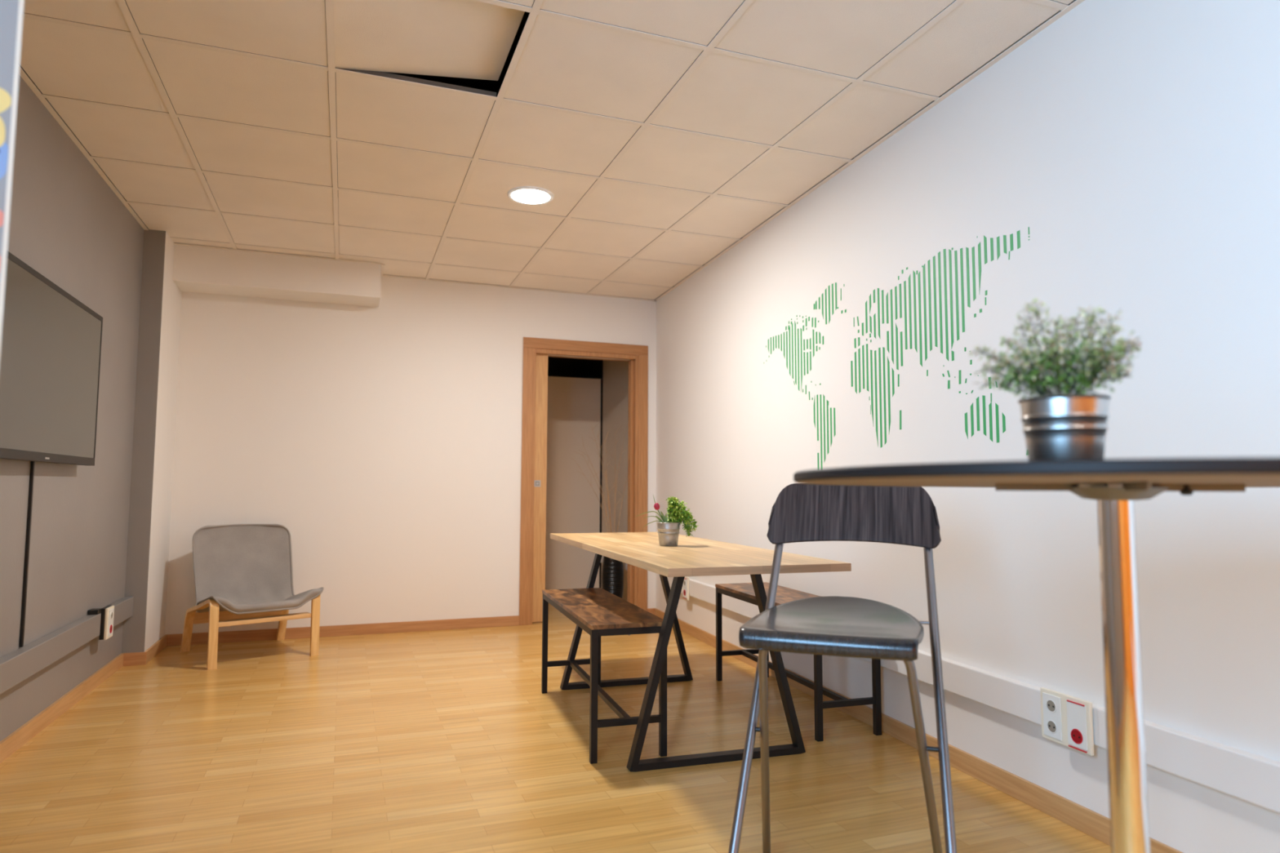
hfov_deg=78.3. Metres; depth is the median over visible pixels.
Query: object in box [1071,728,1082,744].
socket
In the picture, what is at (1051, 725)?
socket
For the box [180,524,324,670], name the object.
armchair
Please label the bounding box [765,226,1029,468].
wall decal
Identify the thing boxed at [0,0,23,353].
banner
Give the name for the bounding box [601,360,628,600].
wall
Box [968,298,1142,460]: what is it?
potted plant
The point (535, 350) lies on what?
door frame
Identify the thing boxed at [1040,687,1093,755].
wall socket
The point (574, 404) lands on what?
wall
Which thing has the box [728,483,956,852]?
bar stool
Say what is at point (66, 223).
wall
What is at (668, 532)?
potted plant
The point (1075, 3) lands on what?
trim
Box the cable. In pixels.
[19,461,35,647]
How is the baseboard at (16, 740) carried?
attached to the wall at (66, 223)
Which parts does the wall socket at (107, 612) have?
plate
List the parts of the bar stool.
leg, leg, seat, backrest, leg, leg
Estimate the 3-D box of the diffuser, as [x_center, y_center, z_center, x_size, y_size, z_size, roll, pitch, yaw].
[-0.557,-1.176,4.010,0.195,0.005,0.195,2,-5,-20]
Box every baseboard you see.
[0,653,124,763]
[121,651,146,666]
[144,635,166,663]
[164,615,519,646]
[647,608,654,614]
[654,608,1182,852]
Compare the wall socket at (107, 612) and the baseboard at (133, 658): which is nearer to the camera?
the wall socket at (107, 612)
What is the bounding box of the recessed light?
[506,186,554,204]
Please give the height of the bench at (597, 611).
0.495 m
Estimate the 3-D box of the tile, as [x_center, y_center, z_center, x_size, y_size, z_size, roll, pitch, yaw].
[-0.717,-1.328,2.634,0.590,0.086,0.593,2,-5,-21]
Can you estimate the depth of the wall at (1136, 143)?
2.48 m
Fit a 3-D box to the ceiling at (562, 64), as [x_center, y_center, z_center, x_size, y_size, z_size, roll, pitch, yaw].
[-0.049,-1.355,1.822,3.420,0.014,8.184,2,-5,-20]
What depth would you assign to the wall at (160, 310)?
4.55 m
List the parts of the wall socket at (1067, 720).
plate, plate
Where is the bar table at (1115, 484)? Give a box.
[793,457,1279,852]
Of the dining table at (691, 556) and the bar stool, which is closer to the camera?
the bar stool
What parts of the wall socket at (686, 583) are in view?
plate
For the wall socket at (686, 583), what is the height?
0.152 m
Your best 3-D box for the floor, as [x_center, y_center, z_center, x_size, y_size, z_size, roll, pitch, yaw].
[-0.449,1.261,2.699,4.300,0.100,10.700,2,-5,-20]
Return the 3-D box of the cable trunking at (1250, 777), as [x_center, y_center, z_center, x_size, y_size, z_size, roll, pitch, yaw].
[1.339,0.851,2.172,0.036,0.106,7.812,2,-5,-17]
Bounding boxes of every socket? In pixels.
[87,604,114,639]
[682,576,688,599]
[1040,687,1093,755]
[1046,699,1056,712]
[1046,720,1057,733]
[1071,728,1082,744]
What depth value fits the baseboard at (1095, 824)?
2.67 m
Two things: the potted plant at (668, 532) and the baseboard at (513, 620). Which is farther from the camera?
the baseboard at (513, 620)
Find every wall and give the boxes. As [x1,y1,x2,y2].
[0,64,144,741]
[121,223,182,653]
[164,225,656,634]
[173,181,381,306]
[545,356,603,589]
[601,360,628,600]
[655,0,1279,852]
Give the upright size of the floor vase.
1.570 m
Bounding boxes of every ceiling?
[19,0,1073,299]
[124,0,534,224]
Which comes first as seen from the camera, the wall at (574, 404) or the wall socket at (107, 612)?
the wall socket at (107, 612)
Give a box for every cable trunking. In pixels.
[0,596,133,694]
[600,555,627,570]
[660,577,1279,813]
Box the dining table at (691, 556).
[550,532,851,772]
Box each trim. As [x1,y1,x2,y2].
[18,0,1084,301]
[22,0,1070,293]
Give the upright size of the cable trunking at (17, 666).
0.108 m
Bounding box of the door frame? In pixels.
[519,337,648,625]
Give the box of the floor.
[0,603,1111,852]
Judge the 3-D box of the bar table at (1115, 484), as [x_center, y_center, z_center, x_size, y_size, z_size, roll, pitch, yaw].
[0.736,0.581,1.185,0.980,1.032,0.980,2,-5,-20]
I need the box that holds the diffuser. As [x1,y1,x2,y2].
[511,189,550,203]
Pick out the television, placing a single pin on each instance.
(51, 353)
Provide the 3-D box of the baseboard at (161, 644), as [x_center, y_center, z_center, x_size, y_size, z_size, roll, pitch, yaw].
[-2.872,1.319,4.665,0.013,0.070,0.536,2,-5,-20]
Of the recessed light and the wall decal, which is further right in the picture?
the wall decal
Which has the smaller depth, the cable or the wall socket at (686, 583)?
the cable
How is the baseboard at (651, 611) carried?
attached to the wall at (385, 439)
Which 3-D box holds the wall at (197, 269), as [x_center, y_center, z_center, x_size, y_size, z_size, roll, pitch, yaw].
[-2.354,-1.238,5.206,1.215,0.745,0.317,2,-5,-20]
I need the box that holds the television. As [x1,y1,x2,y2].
[0,250,102,466]
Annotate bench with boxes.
[541,587,666,764]
[715,582,881,742]
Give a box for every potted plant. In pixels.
[635,494,698,546]
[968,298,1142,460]
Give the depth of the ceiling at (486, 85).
3.68 m
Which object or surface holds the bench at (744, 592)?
on the floor
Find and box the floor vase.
[575,422,627,598]
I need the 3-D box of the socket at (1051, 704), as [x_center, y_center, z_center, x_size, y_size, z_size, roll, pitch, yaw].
[1.242,0.843,2.373,0.004,0.038,0.038,2,-5,-17]

